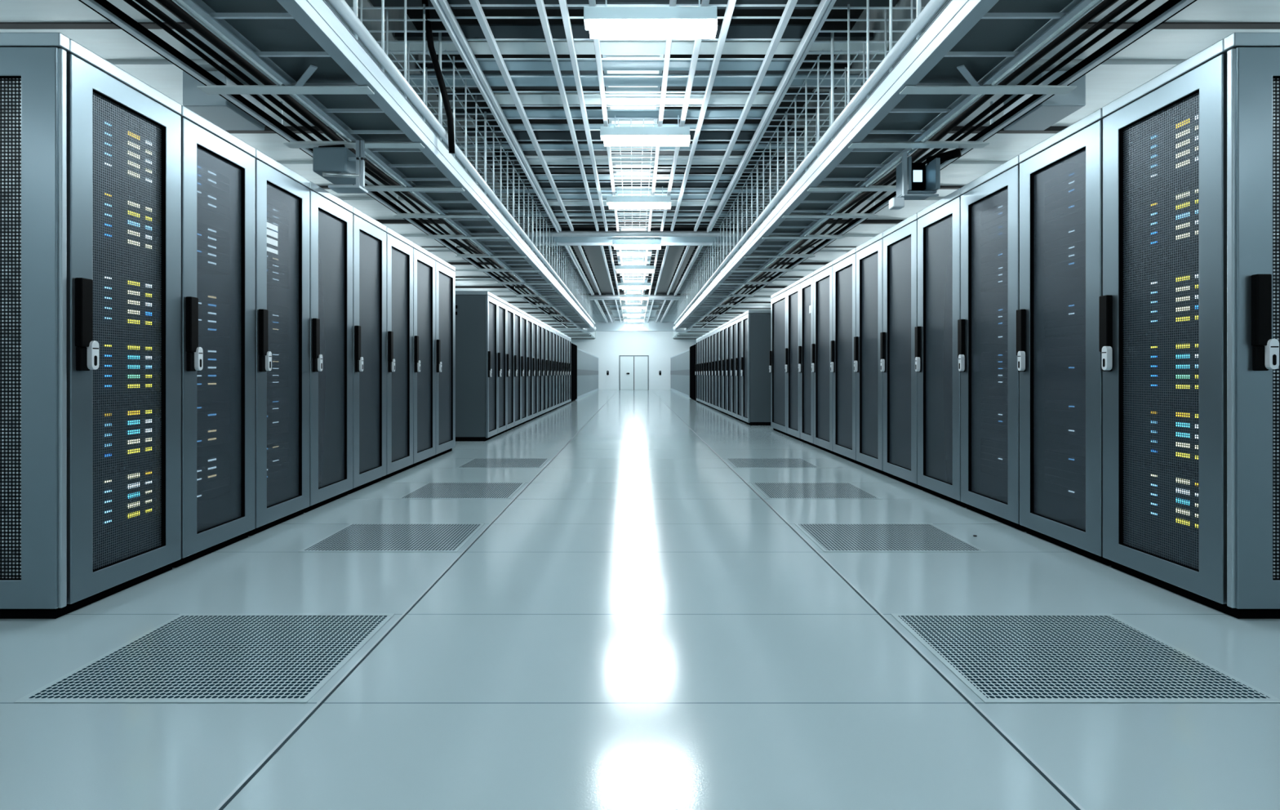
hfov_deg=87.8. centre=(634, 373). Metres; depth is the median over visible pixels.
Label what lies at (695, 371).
tall cabinet
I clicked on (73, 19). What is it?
ceiling
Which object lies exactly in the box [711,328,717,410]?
tall cabinet
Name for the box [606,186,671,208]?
lamp
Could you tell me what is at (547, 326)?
tall cabinet
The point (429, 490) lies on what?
floor vent
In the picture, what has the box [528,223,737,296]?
grid
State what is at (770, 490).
floor grate
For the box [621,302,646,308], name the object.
lamp
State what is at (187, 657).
floor grate
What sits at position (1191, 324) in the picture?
shelf
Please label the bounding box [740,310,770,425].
tall cabinet
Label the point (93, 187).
server
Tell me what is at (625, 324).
diffuser
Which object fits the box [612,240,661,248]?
lamp
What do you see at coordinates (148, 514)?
shelf
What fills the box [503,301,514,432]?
tall cabinet
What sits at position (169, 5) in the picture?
power cable
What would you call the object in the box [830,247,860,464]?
tall cabinet
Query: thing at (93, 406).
server
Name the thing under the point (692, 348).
tall cabinet
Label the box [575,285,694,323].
grid
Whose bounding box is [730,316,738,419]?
tall cabinet
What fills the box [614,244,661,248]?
diffuser
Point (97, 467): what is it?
server
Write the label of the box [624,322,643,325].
lamp
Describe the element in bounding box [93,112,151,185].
server
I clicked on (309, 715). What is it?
floor seam
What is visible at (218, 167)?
tall cabinet
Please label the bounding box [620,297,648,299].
diffuser
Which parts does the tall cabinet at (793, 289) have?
handle, door, panel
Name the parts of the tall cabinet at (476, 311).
handle, door, panel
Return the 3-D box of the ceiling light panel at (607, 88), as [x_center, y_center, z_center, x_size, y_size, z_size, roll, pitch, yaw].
[-0.010,-2.700,6.750,0.520,0.060,8.600,0,0,0]
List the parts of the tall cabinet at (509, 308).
handle, panel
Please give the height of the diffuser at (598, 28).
0.055 m
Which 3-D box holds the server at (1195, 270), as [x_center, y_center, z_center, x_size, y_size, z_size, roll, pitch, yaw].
[2.288,-0.293,2.621,0.279,0.206,0.480,0,0,0]
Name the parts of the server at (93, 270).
blade, blade, blade, blade, blade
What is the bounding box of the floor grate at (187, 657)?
[13,613,394,702]
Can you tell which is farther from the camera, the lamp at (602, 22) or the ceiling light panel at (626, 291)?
the ceiling light panel at (626, 291)
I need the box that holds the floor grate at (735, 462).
[724,457,820,467]
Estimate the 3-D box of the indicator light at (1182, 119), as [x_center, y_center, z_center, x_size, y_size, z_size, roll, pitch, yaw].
[2.150,-0.977,2.605,0.003,0.016,0.064,0,0,0]
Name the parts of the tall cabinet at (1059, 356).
handle, panel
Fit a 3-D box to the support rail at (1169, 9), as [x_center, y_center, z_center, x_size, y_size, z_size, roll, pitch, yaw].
[2.321,-1.656,11.900,0.070,0.208,21.800,0,0,0]
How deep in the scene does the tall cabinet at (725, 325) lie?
13.73 m
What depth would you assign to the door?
33.96 m
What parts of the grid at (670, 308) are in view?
rail, rail, rail, rail, rail, rail, rail, rail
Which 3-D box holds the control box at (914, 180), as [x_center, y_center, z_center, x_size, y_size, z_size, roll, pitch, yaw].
[1.989,-1.325,4.588,0.457,0.390,0.264,0,0,0]
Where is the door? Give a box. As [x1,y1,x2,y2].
[619,355,648,390]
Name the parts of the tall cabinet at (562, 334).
panel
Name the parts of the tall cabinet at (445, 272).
handle, panel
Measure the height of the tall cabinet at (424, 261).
2.020 m
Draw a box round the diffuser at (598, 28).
[589,19,717,38]
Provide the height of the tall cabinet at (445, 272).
2.020 m
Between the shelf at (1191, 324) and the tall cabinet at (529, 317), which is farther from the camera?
the tall cabinet at (529, 317)
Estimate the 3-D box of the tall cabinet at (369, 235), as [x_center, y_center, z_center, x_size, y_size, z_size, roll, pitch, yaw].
[-2.450,-0.160,4.977,1.038,2.020,0.626,0,0,0]
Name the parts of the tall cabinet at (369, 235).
handle, panel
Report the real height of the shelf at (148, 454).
0.008 m
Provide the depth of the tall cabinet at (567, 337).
18.50 m
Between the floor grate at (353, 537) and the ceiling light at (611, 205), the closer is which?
the floor grate at (353, 537)
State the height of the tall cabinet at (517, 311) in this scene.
1.880 m
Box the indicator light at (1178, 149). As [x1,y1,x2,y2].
[1176,149,1189,158]
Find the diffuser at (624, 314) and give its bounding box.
[623,314,644,315]
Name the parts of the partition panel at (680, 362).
trim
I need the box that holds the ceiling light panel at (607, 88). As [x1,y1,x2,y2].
[602,54,663,189]
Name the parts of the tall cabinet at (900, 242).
handle, panel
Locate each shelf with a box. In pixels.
[93,166,150,189]
[93,239,150,254]
[93,324,150,330]
[93,453,150,464]
[93,514,150,533]
[1134,324,1198,331]
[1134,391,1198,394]
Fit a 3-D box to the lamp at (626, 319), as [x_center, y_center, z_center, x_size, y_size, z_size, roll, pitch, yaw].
[-0.018,-2.330,27.870,0.845,0.300,0.140,0,0,0]
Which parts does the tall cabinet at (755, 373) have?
handle, panel, door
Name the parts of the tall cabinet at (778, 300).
handle, panel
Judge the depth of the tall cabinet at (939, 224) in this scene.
4.51 m
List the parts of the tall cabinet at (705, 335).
door, panel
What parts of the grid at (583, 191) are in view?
rail, rail, rail, rail, rail, rail, rail, rail, rail, rail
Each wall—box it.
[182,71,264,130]
[571,331,696,390]
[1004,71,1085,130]
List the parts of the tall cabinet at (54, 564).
panel, door, corner post, handle, door, panel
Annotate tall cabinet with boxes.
[0,32,181,618]
[172,105,255,567]
[248,149,310,535]
[303,181,353,512]
[347,207,386,493]
[382,226,413,479]
[408,242,435,468]
[431,255,455,458]
[455,290,497,440]
[494,297,506,436]
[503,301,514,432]
[511,306,520,428]
[518,310,527,426]
[524,313,532,422]
[530,315,537,420]
[535,319,542,417]
[540,321,546,415]
[544,324,549,413]
[547,325,553,412]
[551,328,556,410]
[555,329,559,408]
[557,331,561,408]
[560,333,564,406]
[563,334,566,405]
[565,335,568,404]
[568,337,571,403]
[569,342,577,402]
[689,343,697,401]
[694,337,699,402]
[697,337,701,403]
[698,336,703,404]
[701,334,706,404]
[703,333,708,406]
[706,331,711,408]
[708,330,714,408]
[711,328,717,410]
[715,326,721,412]
[718,324,724,413]
[721,322,728,415]
[725,319,733,417]
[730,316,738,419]
[735,314,744,422]
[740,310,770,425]
[768,286,789,435]
[785,279,803,441]
[798,271,816,447]
[811,260,835,454]
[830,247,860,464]
[853,232,887,475]
[880,213,922,489]
[915,188,966,507]
[957,155,1026,531]
[1016,107,1111,565]
[1098,32,1279,618]
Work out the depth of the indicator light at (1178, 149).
2.60 m
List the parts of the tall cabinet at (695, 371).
door, panel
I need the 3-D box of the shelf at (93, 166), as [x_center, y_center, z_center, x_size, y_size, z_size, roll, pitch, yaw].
[-2.214,-0.791,2.607,0.280,0.008,0.478,0,0,0]
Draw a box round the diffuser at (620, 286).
[618,285,650,288]
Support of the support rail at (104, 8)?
hanging from the ceiling at (73, 19)
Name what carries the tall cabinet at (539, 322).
on the floor
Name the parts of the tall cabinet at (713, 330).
door, panel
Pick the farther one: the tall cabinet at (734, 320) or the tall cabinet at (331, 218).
the tall cabinet at (734, 320)
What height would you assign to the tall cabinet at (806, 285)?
2.020 m
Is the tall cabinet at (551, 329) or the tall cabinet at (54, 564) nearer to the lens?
the tall cabinet at (54, 564)
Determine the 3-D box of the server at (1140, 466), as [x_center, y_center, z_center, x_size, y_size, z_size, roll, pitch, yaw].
[2.288,0.502,2.621,0.279,0.206,0.480,0,0,0]
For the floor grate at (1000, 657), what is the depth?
1.96 m
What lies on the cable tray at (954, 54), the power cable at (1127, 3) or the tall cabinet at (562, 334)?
the power cable at (1127, 3)
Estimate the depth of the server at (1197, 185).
2.67 m
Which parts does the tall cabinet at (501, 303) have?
handle, panel, door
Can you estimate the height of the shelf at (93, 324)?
0.008 m
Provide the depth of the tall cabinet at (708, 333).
16.87 m
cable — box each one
[123,0,566,324]
[134,0,566,321]
[154,0,569,321]
[421,0,454,153]
[699,0,1119,321]
[702,0,1138,321]
[702,0,1155,324]
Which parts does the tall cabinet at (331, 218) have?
handle, panel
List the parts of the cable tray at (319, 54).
hanger rod, hanger rod, hanger rod, hanger rod, hanger rod, hanger rod, hanger rod, hanger rod, hanger rod, hanger rod, hanger rod, hanger rod, hanger rod, hanger rod, hanger rod, hanger rod, hanger rod, hanger rod, hanger rod, hanger rod, hanger rod, hanger rod, hanger rod, hanger rod, hanger rod, hanger rod, hanger rod, hanger rod, hanger rod, hanger rod, hanger rod, hanger rod, hanger rod, hanger rod, hanger rod, hanger rod, hanger rod, hanger rod, hanger rod, hanger rod, hanger rod, hanger rod, hanger rod, hanger rod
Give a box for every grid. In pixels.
[349,0,924,232]
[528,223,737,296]
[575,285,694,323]
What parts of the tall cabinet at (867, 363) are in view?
handle, panel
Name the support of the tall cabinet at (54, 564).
on the floor
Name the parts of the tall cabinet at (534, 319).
handle, panel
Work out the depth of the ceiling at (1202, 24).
4.80 m
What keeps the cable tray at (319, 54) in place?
hanging from the grid at (583, 191)
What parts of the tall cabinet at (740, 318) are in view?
handle, door, panel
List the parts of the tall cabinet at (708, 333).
door, panel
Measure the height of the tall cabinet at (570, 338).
1.880 m
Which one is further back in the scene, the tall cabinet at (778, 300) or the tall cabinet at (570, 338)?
the tall cabinet at (570, 338)
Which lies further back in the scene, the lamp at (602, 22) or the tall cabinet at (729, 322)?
the tall cabinet at (729, 322)
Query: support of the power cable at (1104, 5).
on the cable tray at (954, 54)
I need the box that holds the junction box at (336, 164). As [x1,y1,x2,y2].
[312,140,368,193]
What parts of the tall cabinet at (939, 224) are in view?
handle, panel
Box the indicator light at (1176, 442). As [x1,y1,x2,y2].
[1176,442,1189,447]
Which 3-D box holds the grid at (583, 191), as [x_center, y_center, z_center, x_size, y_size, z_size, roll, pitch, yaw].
[0.000,-2.560,6.750,3.880,0.420,8.700,0,0,0]
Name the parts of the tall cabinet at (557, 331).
panel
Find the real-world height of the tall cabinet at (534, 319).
1.880 m
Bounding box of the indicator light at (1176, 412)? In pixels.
[1176,412,1189,417]
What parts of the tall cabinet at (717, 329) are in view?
handle, door, panel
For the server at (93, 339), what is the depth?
2.67 m
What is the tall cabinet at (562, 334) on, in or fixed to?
on the floor
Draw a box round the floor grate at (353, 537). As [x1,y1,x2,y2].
[297,523,484,551]
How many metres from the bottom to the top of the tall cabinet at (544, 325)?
1.880 m
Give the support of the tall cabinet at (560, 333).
on the floor
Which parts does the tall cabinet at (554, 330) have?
panel, handle, door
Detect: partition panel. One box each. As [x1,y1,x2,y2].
[575,347,598,399]
[670,349,690,398]
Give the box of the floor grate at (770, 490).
[751,482,882,498]
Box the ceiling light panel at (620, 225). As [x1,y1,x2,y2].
[619,224,648,265]
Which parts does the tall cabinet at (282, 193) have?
handle, panel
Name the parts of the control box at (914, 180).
post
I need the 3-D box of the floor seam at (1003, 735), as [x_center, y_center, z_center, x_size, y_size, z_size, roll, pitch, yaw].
[0.865,0.849,14.990,0.007,0.002,37.980,0,0,0]
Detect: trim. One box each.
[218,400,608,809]
[592,314,675,331]
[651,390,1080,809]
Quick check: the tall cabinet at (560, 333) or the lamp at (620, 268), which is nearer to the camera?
the lamp at (620, 268)
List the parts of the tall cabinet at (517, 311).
handle, panel, door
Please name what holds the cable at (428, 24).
hanging from the ceiling at (411, 13)
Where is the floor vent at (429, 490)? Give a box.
[398,482,524,498]
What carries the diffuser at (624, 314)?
attached to the lamp at (625, 313)
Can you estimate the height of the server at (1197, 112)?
0.206 m
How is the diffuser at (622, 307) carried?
attached to the lamp at (624, 306)
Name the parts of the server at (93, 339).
blade, blade, blade, blade, blade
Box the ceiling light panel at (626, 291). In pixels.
[626,290,641,293]
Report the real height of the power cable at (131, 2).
0.048 m
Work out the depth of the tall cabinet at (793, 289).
8.64 m
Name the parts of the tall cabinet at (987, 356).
handle, panel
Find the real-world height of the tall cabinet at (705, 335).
1.880 m
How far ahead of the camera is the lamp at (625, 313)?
25.10 m
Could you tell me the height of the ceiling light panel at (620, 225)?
0.060 m
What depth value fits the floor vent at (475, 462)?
6.26 m
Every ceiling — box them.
[0,0,595,338]
[406,8,864,291]
[672,0,1279,338]
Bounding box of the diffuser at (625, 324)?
[625,324,643,325]
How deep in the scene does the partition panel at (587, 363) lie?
25.53 m
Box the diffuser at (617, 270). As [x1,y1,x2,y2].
[616,269,654,272]
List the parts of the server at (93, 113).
blade, blade, blade, blade, blade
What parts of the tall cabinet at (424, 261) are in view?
handle, panel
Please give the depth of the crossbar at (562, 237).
11.52 m
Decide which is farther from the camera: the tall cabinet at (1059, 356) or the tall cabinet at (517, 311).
the tall cabinet at (517, 311)
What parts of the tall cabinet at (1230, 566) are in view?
handle, panel, door, corner post, door, handle, panel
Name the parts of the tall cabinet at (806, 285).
handle, panel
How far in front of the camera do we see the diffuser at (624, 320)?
27.82 m
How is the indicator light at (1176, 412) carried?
on the server at (1139, 406)
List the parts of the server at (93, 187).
blade, blade, blade, blade, blade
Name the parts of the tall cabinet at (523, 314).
handle, panel, door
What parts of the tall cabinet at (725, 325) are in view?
handle, door, panel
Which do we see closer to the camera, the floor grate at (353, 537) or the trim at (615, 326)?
the floor grate at (353, 537)
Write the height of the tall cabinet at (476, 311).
1.880 m
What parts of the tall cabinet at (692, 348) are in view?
door, door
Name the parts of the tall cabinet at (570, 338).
panel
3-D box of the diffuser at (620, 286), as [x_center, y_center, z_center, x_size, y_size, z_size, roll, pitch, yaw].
[0.020,-2.208,17.065,0.810,0.055,0.130,0,0,0]
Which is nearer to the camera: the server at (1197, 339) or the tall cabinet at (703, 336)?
the server at (1197, 339)
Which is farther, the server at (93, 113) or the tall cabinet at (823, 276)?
the tall cabinet at (823, 276)
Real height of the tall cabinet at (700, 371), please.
1.880 m
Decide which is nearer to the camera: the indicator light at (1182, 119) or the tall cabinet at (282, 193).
the indicator light at (1182, 119)
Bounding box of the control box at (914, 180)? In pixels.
[888,148,961,209]
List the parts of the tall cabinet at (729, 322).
handle, door, panel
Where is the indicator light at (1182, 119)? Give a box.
[1176,119,1189,128]
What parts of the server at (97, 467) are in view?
blade, blade, blade, blade, blade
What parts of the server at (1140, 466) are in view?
blade, blade, blade, blade, blade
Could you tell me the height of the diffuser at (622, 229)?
0.020 m
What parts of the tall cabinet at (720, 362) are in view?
handle, door, panel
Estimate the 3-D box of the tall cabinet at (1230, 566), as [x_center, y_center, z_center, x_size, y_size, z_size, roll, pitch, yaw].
[2.538,-0.160,2.581,1.038,2.020,0.683,0,0,0]
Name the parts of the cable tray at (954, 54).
hanger rod, hanger rod, hanger rod, hanger rod, hanger rod, hanger rod, hanger rod, hanger rod, hanger rod, hanger rod, hanger rod, hanger rod, hanger rod, hanger rod, hanger rod, hanger rod, hanger rod, hanger rod, hanger rod, hanger rod, hanger rod, hanger rod, hanger rod, hanger rod, hanger rod, hanger rod, hanger rod, hanger rod, hanger rod, hanger rod, hanger rod, hanger rod, hanger rod, hanger rod, hanger rod, hanger rod, hanger rod, hanger rod, hanger rod, hanger rod, hanger rod, hanger rod, hanger rod, hanger rod, hanger rod, hanger rod, hanger rod, hanger rod, hanger rod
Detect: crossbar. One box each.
[524,231,746,245]
[575,294,694,299]
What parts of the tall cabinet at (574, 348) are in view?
door, door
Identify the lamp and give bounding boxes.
[583,0,717,38]
[600,115,689,146]
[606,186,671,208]
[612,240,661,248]
[615,259,654,272]
[617,280,650,288]
[619,289,648,299]
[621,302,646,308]
[622,308,644,315]
[623,315,644,321]
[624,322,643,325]
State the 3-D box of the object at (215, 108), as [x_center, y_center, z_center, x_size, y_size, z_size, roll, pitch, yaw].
[-2.490,-1.653,4.050,0.260,0.205,0.400,0,0,0]
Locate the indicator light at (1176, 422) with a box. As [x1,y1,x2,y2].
[1176,422,1189,427]
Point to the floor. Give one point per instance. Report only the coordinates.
(638, 628)
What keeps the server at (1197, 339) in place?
on the tall cabinet at (1230, 566)
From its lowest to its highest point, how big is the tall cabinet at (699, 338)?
1.880 m
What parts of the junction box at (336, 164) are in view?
foot plate, post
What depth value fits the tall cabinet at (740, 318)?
11.83 m
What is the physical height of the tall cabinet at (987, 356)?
2.020 m
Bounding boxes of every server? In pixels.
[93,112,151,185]
[93,186,151,252]
[93,270,151,328]
[93,338,151,391]
[93,405,151,462]
[93,466,151,530]
[1134,111,1198,187]
[1134,185,1198,253]
[1134,270,1198,328]
[1134,338,1198,391]
[1134,405,1198,462]
[1134,466,1198,531]
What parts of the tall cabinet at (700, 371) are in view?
door, panel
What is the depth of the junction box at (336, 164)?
4.26 m
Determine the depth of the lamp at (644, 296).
19.60 m
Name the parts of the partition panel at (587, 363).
trim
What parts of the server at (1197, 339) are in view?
blade, blade, blade, blade, blade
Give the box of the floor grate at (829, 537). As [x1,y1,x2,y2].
[794,523,986,551]
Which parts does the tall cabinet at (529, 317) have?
handle, panel, door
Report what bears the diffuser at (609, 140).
attached to the lamp at (615, 135)
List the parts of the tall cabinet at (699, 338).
door, panel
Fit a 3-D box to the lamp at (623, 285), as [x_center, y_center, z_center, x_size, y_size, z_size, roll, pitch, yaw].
[0.003,-2.330,17.070,0.845,0.300,0.140,0,0,0]
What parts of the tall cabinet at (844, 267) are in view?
handle, panel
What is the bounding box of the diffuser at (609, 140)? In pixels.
[604,135,689,146]
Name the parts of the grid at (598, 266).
rail, dark panel, rail, dark panel, rail, rail, rail, rail, rail, rail, dark panel, rail, dark panel, rail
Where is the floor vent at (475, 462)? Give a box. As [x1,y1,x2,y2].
[456,457,549,467]
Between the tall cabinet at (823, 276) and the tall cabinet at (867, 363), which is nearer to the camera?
the tall cabinet at (867, 363)
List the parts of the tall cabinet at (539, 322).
handle, panel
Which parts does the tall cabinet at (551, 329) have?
panel, door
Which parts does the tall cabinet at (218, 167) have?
handle, panel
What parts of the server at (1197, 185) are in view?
blade, blade, blade, blade, blade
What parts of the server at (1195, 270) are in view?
blade, blade, blade, blade, blade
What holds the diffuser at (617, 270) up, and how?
attached to the lamp at (620, 268)
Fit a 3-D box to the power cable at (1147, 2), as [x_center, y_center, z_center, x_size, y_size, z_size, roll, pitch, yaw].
[2.210,-1.590,11.250,0.052,0.048,20.100,0,0,0]
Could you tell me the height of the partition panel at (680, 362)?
1.660 m
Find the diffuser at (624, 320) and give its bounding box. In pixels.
[624,320,644,321]
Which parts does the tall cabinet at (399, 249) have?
handle, panel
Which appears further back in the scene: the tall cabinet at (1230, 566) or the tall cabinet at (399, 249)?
the tall cabinet at (399, 249)
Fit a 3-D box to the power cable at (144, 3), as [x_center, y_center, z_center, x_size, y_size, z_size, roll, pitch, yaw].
[-2.120,-1.605,11.250,0.060,0.056,20.101,0,0,0]
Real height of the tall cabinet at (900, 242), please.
2.020 m
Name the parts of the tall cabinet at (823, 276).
handle, panel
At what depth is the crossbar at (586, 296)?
20.35 m
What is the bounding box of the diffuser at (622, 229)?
[621,226,646,231]
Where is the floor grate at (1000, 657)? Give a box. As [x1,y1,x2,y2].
[890,613,1279,702]
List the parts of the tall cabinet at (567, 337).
panel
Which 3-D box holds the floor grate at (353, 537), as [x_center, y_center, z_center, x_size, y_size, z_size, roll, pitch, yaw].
[-1.222,0.848,3.458,0.757,0.004,0.592,0,0,0]
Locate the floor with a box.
[0,390,1279,809]
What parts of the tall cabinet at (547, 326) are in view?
handle, door, panel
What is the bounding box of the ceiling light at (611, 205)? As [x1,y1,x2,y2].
[608,202,671,208]
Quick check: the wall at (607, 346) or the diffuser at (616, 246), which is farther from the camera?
the wall at (607, 346)
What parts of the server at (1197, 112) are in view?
blade, blade, blade, blade, blade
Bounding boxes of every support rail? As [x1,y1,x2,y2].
[78,0,568,328]
[700,0,1197,328]
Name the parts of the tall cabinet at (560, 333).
handle, door, panel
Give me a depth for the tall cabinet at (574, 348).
20.18 m
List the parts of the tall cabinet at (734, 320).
handle, door, panel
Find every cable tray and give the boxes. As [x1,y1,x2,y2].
[172,0,595,332]
[672,0,1103,332]
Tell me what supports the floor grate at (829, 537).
on the floor
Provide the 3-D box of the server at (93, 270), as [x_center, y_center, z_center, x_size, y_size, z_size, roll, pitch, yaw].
[-2.200,-0.293,2.611,0.279,0.206,0.460,0,0,0]
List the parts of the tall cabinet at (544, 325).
handle, panel, door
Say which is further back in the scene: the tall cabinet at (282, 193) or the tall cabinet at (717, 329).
the tall cabinet at (717, 329)
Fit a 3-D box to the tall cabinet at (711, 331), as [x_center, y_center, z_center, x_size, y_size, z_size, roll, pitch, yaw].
[2.346,-0.090,16.031,1.038,1.880,0.605,0,0,0]
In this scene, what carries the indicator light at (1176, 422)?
on the server at (1139, 406)
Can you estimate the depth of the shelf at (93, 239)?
2.74 m
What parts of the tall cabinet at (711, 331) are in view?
door, panel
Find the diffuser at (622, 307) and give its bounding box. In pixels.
[622,306,646,308]
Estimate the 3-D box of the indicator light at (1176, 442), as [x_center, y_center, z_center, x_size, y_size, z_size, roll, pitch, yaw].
[2.150,0.281,2.605,0.003,0.016,0.064,0,0,0]
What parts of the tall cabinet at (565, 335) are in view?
panel, door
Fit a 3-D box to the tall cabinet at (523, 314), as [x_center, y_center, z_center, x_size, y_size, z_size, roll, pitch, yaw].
[-2.311,-0.090,11.050,1.038,1.880,0.605,0,0,0]
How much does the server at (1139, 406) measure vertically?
0.206 m
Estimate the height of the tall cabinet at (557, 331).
1.880 m
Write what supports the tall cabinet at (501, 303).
on the floor
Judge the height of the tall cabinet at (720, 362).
1.880 m
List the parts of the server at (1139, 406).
blade, blade, blade, blade, blade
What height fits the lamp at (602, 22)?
0.300 m
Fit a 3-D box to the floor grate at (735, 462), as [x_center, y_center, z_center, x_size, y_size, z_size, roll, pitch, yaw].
[1.292,0.848,6.305,0.777,0.004,0.670,0,0,0]
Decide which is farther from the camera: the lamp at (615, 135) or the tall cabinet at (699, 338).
the tall cabinet at (699, 338)
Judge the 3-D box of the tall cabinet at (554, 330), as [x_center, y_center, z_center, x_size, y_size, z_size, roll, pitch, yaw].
[-2.311,-0.090,15.328,1.038,1.880,0.605,0,0,0]
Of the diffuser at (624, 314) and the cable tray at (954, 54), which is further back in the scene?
the diffuser at (624, 314)
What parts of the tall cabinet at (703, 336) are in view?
door, panel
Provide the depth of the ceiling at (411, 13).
6.64 m
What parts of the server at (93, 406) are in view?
blade, blade, blade, blade, blade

